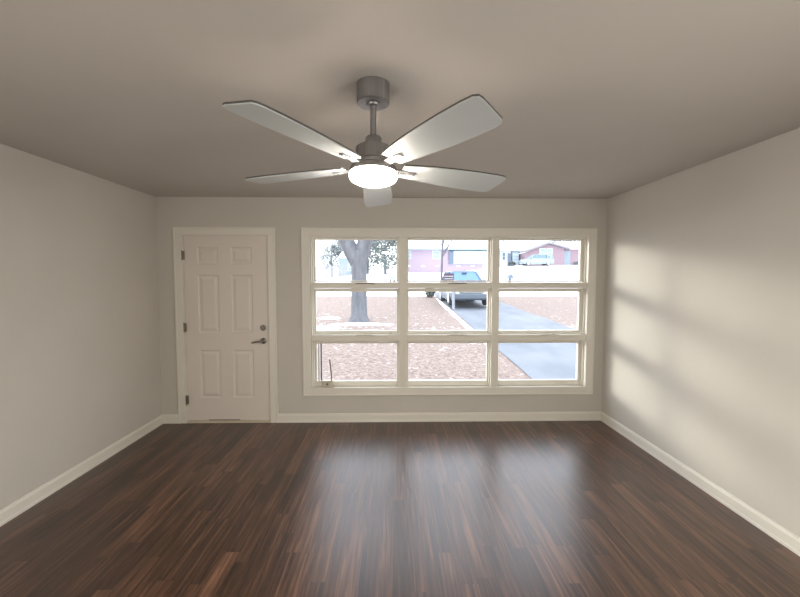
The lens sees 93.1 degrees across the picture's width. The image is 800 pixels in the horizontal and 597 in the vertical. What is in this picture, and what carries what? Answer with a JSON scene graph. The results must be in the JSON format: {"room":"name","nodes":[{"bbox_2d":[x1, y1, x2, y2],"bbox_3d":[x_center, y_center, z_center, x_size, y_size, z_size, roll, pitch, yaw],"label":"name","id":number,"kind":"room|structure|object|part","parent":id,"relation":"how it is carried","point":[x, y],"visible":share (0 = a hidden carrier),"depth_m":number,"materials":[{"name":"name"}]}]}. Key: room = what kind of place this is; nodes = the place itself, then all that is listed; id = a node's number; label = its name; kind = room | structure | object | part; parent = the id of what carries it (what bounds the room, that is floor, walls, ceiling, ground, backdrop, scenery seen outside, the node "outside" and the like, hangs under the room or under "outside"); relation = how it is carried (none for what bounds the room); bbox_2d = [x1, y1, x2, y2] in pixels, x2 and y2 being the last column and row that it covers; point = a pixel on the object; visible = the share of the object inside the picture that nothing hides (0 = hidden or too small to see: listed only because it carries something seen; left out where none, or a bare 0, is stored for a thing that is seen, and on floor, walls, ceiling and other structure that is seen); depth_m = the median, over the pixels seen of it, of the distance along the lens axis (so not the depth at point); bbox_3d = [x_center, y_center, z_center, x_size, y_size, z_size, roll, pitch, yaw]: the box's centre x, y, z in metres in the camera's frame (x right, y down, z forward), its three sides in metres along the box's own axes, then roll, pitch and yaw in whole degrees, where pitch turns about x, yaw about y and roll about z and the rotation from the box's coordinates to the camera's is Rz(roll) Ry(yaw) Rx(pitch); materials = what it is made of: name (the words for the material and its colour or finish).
{"room":"empty living room","nodes":[
{"label":"empty living room","id":0,"kind":"room"},
{"bbox_2d":[0,144,161,509],"bbox_3d":[-2.620,0.332,0.469,0.200,2.440,7.605,0,3,-1],"label":"wall","id":1,"kind":"structure","parent":0,"point":[80,364],"depth_m":2.93,"materials":[{"name":"beige paint"}]},
{"bbox_2d":[0,415,162,526],"bbox_3d":[-2.512,1.502,0.533,0.017,0.097,7.205,0,3,-1],"label":"baseboard","id":2,"kind":"structure","parent":1,"relation":"attached to","point":[24,503],"depth_m":2.94,"materials":[{"name":"beige paint"}]},
{"bbox_2d":[155,197,607,413],"bbox_3d":[-0.174,0.135,4.215,4.840,2.440,0.200,0,3,-1],"label":"wall","id":3,"kind":"structure","parent":0,"point":[287,215],"depth_m":4.09,"materials":[{"name":"beige paint"}]},
{"bbox_2d":[172,227,277,423],"bbox_3d":[-1.871,0.301,4.080,1.076,2.121,0.022,0,3,-1],"label":"trim","id":4,"kind":"structure","parent":3,"relation":"attached to","point":[178,232],"depth_m":4.06,"materials":[{"name":"beige paint"}]},
{"bbox_2d":[181,235,270,422],"bbox_3d":[-1.868,0.331,4.167,0.918,2.052,0.250,0,3,-1],"label":"door","id":5,"kind":"structure","parent":3,"relation":"in","point":[226,323],"depth_m":4.10,"materials":[{"name":"paint"}]},
{"bbox_3d":[-1.525,0.462,4.087,0.147,0.066,0.062,0,3,-1],"label":"handle","id":6,"kind":"part","parent":5,"relation":"part of","materials":[{"name":"silver metal"}]},
{"bbox_2d":[162,411,600,423],"bbox_3d":[-0.172,1.310,4.169,4.840,0.097,0.017,0,3,-1],"label":"baseboard","id":7,"kind":"structure","parent":3,"relation":"attached to","point":[594,415],"depth_m":4.17,"materials":[{"name":"beige paint"}]},
{"bbox_2d":[310,236,588,387],"bbox_3d":[0.547,0.157,4.215,3.030,1.673,0.231,0,3,-1],"label":"window","id":8,"kind":"structure","parent":3,"relation":"in","point":[492,335],"depth_m":4.16,"materials":[{"name":"beige paint"}]},
{"bbox_3d":[-0.483,-0.422,4.166,0.936,0.478,0.041,0,3,-1],"label":"sash","id":9,"kind":"part","parent":8,"relation":"part of","materials":[{"name":"glass"}]},
{"bbox_3d":[-0.483,0.139,4.196,0.936,0.502,0.041,0,3,-1],"label":"sash","id":10,"kind":"part","parent":8,"relation":"part of","materials":[{"name":"clear glass"}]},
{"bbox_3d":[-0.483,0.720,4.227,0.936,0.508,0.041,0,3,-1],"label":"sash","id":11,"kind":"part","parent":8,"relation":"part of","materials":[{"name":"clear glass"}]},
{"bbox_3d":[-0.380,0.397,4.142,0.223,0.019,0.097,0,3,-1],"label":"lift handle","id":12,"kind":"part","parent":8,"relation":"part of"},
{"bbox_3d":[0.537,0.138,4.216,0.917,0.502,0.041,0,3,-1],"label":"sash","id":13,"kind":"part","parent":8,"relation":"part of","materials":[{"name":"clear glass"}]},
{"bbox_3d":[0.536,0.719,4.247,0.917,0.508,0.041,0,3,-1],"label":"sash","id":14,"kind":"part","parent":8,"relation":"part of","materials":[{"name":"clear glass"}]},
{"bbox_3d":[0.537,-0.423,4.186,0.917,0.478,0.041,0,3,-1],"label":"sash","id":15,"kind":"part","parent":8,"relation":"part of","materials":[{"name":"glass"}]},
{"bbox_3d":[0.623,0.396,4.162,0.223,0.019,0.097,0,3,-1],"label":"lift handle","id":16,"kind":"part","parent":8,"relation":"part of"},
{"bbox_3d":[1.560,0.718,4.267,0.965,0.508,0.041,0,3,-1],"label":"sash","id":17,"kind":"part","parent":8,"relation":"part of","materials":[{"name":"clear glass"}]},
{"bbox_3d":[1.560,0.137,4.236,0.965,0.502,0.041,0,3,-1],"label":"sash","id":18,"kind":"part","parent":8,"relation":"part of","materials":[{"name":"clear glass"}]},
{"bbox_3d":[1.560,-0.424,4.207,0.965,0.478,0.041,0,3,-1],"label":"sash","id":19,"kind":"part","parent":8,"relation":"part of","materials":[{"name":"glass"}]},
{"bbox_2d":[301,227,597,395],"bbox_3d":[0.540,0.152,4.119,3.194,1.825,0.022,0,3,-1],"label":"trim","id":20,"kind":"structure","parent":3,"relation":"attached to","point":[306,232],"depth_m":4.11,"materials":[{"name":"beige paint"}]},
{"bbox_2d":[0,0,799,198],"bbox_3d":[-0.101,-0.963,0.450,5.240,0.150,7.605,0,3,-1],"label":"ceiling","id":21,"kind":"structure","parent":0,"point":[595,99],"depth_m":1.69,"materials":[{"name":"paint"}]},
{"bbox_2d":[222,76,505,206],"bbox_3d":[-0.113,-0.737,1.745,1.285,0.439,1.240,0,3,-1],"label":"ceiling fan","id":22,"kind":"object","parent":21,"relation":"hanging from","point":[373,168],"visible":1,"depth_m":1.60,"materials":[{"name":"metal"}]},
{"bbox_3d":[-0.355,-0.598,1.379,0.168,0.053,0.532,2,4,36],"label":"blade","id":23,"kind":"part","parent":22,"relation":"part of","materials":[{"name":"silver metal"}]},
{"bbox_3d":[-0.499,-0.590,1.836,0.533,0.026,0.168,1,3,19],"label":"blade","id":24,"kind":"part","parent":22,"relation":"part of","materials":[{"name":"silver metal"}]},
{"bbox_2d":[349,166,396,187],"bbox_3d":[-0.120,-0.541,1.704,0.214,0.053,0.214,0,3,-1],"label":"diffuser","id":25,"kind":"object","parent":22,"relation":"attached to","point":[365,176],"depth_m":1.64,"materials":[{"name":"white glass"}]},
{"bbox_3d":[-0.126,-0.582,2.106,0.167,0.059,0.533,0,3,-1],"label":"blade","id":26,"kind":"part","parent":22,"relation":"part of","materials":[{"name":"silver metal"}]},
{"bbox_3d":[0.128,-0.595,1.389,0.165,0.057,0.532,-2,4,-38],"label":"blade","id":27,"kind":"part","parent":22,"relation":"part of","materials":[{"name":"silver metal"}]},
{"bbox_3d":[0.255,-0.581,1.848,0.534,0.051,0.165,-1,3,-21],"label":"blade","id":28,"kind":"part","parent":22,"relation":"part of","materials":[{"name":"silver metal"}]},
{"bbox_2d":[0,421,799,596],"bbox_3d":[-0.101,1.609,0.587,5.240,0.120,7.605,0,3,-1],"label":"floor","id":29,"kind":"structure","parent":0,"point":[470,508],"depth_m":2.44,"materials":[{"name":"brown wood"}]},
{"bbox_2d":[601,128,799,537],"bbox_3d":[2.418,0.329,0.569,0.200,2.440,7.605,0,3,-1],"label":"wall","id":30,"kind":"structure","parent":0,"point":[701,343],"depth_m":2.71,"materials":[{"name":"beige paint"}]},
{"bbox_2d":[601,411,799,555],"bbox_3d":[2.310,1.499,0.628,0.017,0.097,7.205,0,3,-1],"label":"baseboard","id":31,"kind":"structure","parent":30,"relation":"attached to","point":[765,524],"depth_m":2.71,"materials":[{"name":"beige paint"}]},
{"label":"outside","id":32,"kind":"structure","parent":0,"visible":0},
{"bbox_2d":[434,292,576,378],"bbox_3d":[3.712,0.588,15.279,3.228,0.886,21.600,0,3,-1],"label":"driveway","id":33,"kind":"structure","parent":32,"point":[537,360],"depth_m":9.17,"materials":[{"name":"concrete"}]},
{"bbox_2d":[439,271,486,304],"bbox_3d":[3.127,-0.569,18.912,2.000,1.620,4.700,0,3,-1],"label":"parked car","id":34,"kind":"object","parent":33,"relation":"on","point":[458,275],"visible":0.57,"depth_m":17.67,"materials":[{"name":"grey metal"}]},
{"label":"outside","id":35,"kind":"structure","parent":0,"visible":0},
{"bbox_2d":[317,265,577,379],"bbox_3d":[4.069,-2.823,47.161,130.000,4.353,85.690,0,3,-1],"label":"lawn","id":36,"kind":"structure","parent":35,"point":[363,361],"depth_m":12.30,"materials":[{"name":"brown gravel"}]},
{"bbox_2d":[317,316,339,318],"bbox_3d":[-2.595,0.707,13.918,0.918,0.071,0.576,0,3,-1],"label":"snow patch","id":37,"kind":"object","parent":36,"relation":"on","point":[327,317],"visible":0.98,"depth_m":13.79,"materials":[{"name":"white snow"}]},
{"bbox_2d":[317,326,340,329],"bbox_3d":[-2.417,0.912,11.752,1.266,0.072,0.629,0,3,-1],"label":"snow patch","id":38,"kind":"object","parent":36,"relation":"on","point":[318,327],"visible":0.58,"depth_m":11.65,"materials":[{"name":"white snow"}]},
{"bbox_2d":[318,240,342,276],"bbox_3d":[-10.130,-6.262,59.529,5.529,6.227,4.355,0,3,-1],"label":"leafy tree","id":39,"kind":"object","parent":36,"relation":"on","point":[335,250],"visible":0.59,"depth_m":58.83,"materials":[{"name":"grey plant"}]},
{"bbox_2d":[316,264,347,279],"bbox_3d":[-9.618,-2.925,43.815,7.120,2.214,0.180,0,3,-1],"label":"picket fence","id":40,"kind":"object","parent":36,"relation":"on","point":[336,274],"visible":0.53,"depth_m":43.75,"materials":[{"name":"white wood"}]},
{"bbox_2d":[336,251,350,275],"bbox_3d":[-7.313,-4.784,53.638,2.700,4.630,4.700,0,3,-1],"label":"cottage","id":41,"kind":"structure","parent":36,"relation":"on","point":[342,259],"depth_m":51.64,"materials":[{"name":"white"}]},
{"bbox_2d":[338,240,372,322],"bbox_3d":[-1.758,-5.341,12.382,10.653,12.629,6.667,0,3,-1],"label":"shade tree","id":42,"kind":"object","parent":36,"relation":"on","point":[357,255],"visible":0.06,"depth_m":12.93,"materials":[{"name":"grey plant"}]},
{"bbox_2d":[329,323,393,325],"bbox_3d":[-1.288,0.846,12.448,2.304,0.069,0.468,0,3,-1],"label":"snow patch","id":43,"kind":"object","parent":36,"relation":"on","point":[338,324],"visible":0.97,"depth_m":12.30,"materials":[{"name":"white snow"}]},
{"bbox_2d":[367,240,379,273],"bbox_3d":[-4.124,-6.338,51.644,3.340,6.188,3.087,0,3,-1],"label":"leafy tree","id":44,"kind":"object","parent":36,"relation":"on","point":[369,266],"visible":0.14,"depth_m":51.33,"materials":[{"name":"grey plant"}]},
{"bbox_2d":[370,240,396,273],"bbox_3d":[-1.823,-5.849,46.859,5.107,5.863,3.520,0,3,-1],"label":"leafy tree","id":45,"kind":"object","parent":36,"relation":"on","point":[385,252],"visible":0.57,"depth_m":46.41,"materials":[{"name":"grey plant"}]},
{"bbox_2d":[425,292,434,297],"bbox_3d":[1.766,-0.479,22.242,0.659,0.905,0.644,-1,3,-20],"label":"shrub","id":46,"kind":"object","parent":36,"relation":"on","point":[429,294],"visible":0.37,"depth_m":22.13,"materials":[{"name":"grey plant"}]},
{"bbox_2d":[438,240,451,295],"bbox_3d":[2.723,-3.947,23.610,5.215,7.727,3.461,2,3,29],"label":"bare tree","id":47,"kind":"object","parent":36,"relation":"on","point":[448,243],"visible":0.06,"depth_m":23.34,"materials":[{"name":"grey plant"}]},
{"bbox_2d":[395,240,500,272],"bbox_3d":[6.184,-5.628,53.885,13.700,5.500,9.150,0,3,-1],"label":"house","id":48,"kind":"structure","parent":36,"relation":"on","point":[424,255],"depth_m":49.91,"materials":[{"name":"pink brick"}]},
{"bbox_3d":[4.779,-5.746,49.852,0.870,0.960,0.025,0,3,-1],"label":"pane","id":49,"kind":"part","parent":48,"relation":"part of","materials":[{"name":"clear glass"}]},
{"bbox_3d":[6.735,-5.403,49.827,0.600,1.720,0.200,0,3,-1],"label":"door","id":50,"kind":"part","parent":48,"relation":"part of","materials":[{"name":"blue paint"}]},
{"bbox_2d":[443,273,453,279],"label":"sign","id":51,"kind":"object","parent":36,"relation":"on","point":[448,276],"depth_m":16.36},
{"bbox_2d":[452,292,454,308],"label":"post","id":52,"kind":"object","parent":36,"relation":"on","point":[453,293],"depth_m":16.48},
{"bbox_3d":[2.335,-0.057,16.519,0.100,1.478,0.100,0,3,-1],"label":"post","id":53,"kind":"part","parent":52,"relation":"part of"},
{"bbox_2d":[437,299,485,344],"bbox_3d":[2.104,0.572,15.296,0.227,0.554,12.002,0,3,0],"label":"curb","id":54,"kind":"object","parent":36,"relation":"on","point":[452,313],"visible":0.78,"depth_m":14.01,"materials":[{"name":"white concrete"}]},
{"bbox_2d":[500,241,512,266],"bbox_3d":[14.809,-6.500,59.043,3.350,4.100,6.800,0,3,-1],"label":"house","id":55,"kind":"structure","parent":36,"relation":"on","point":[505,252],"depth_m":56.01,"materials":[{"name":"white paint"}]},
{"bbox_2d":[508,261,515,265],"bbox_3d":[15.187,-4.705,51.344,1.084,0.787,1.084,0,3,-1],"label":"shrub","id":56,"kind":"object","parent":36,"relation":"on","point":[511,263],"visible":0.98,"depth_m":51.17,"materials":[{"name":"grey plant"}]},
{"bbox_2d":[511,249,519,265],"bbox_3d":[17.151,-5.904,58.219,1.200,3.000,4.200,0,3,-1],"label":"garage","id":57,"kind":"structure","parent":36,"relation":"on","point":[515,253],"depth_m":56.26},
{"bbox_3d":[17.189,-5.777,56.288,0.900,1.950,0.070,0,3,-1],"label":"door","id":58,"kind":"part","parent":57,"relation":"part of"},
{"bbox_2d":[519,254,553,264],"bbox_3d":[17.908,-5.037,49.766,4.111,1.424,1.872,0,3,-1],"label":"minivan","id":59,"kind":"object","parent":36,"relation":"on","point":[544,259],"visible":0.98,"depth_m":49.01,"materials":[{"name":"silver metal"}]},
{"bbox_2d":[519,242,578,265],"bbox_3d":[24.138,-6.524,57.673,12.650,4.300,7.900,0,3,-1],"label":"brick house","id":60,"kind":"structure","parent":36,"relation":"on","point":[563,253],"depth_m":54.25,"materials":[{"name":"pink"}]},
{"bbox_2d":[549,241,578,242],"bbox_3d":[29.648,-8.497,66.243,6.668,6.146,4.899,0,3,-1],"label":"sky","id":61,"kind":"structure","parent":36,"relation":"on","point":[549,241],"depth_m":65.30,"materials":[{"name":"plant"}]}
]}

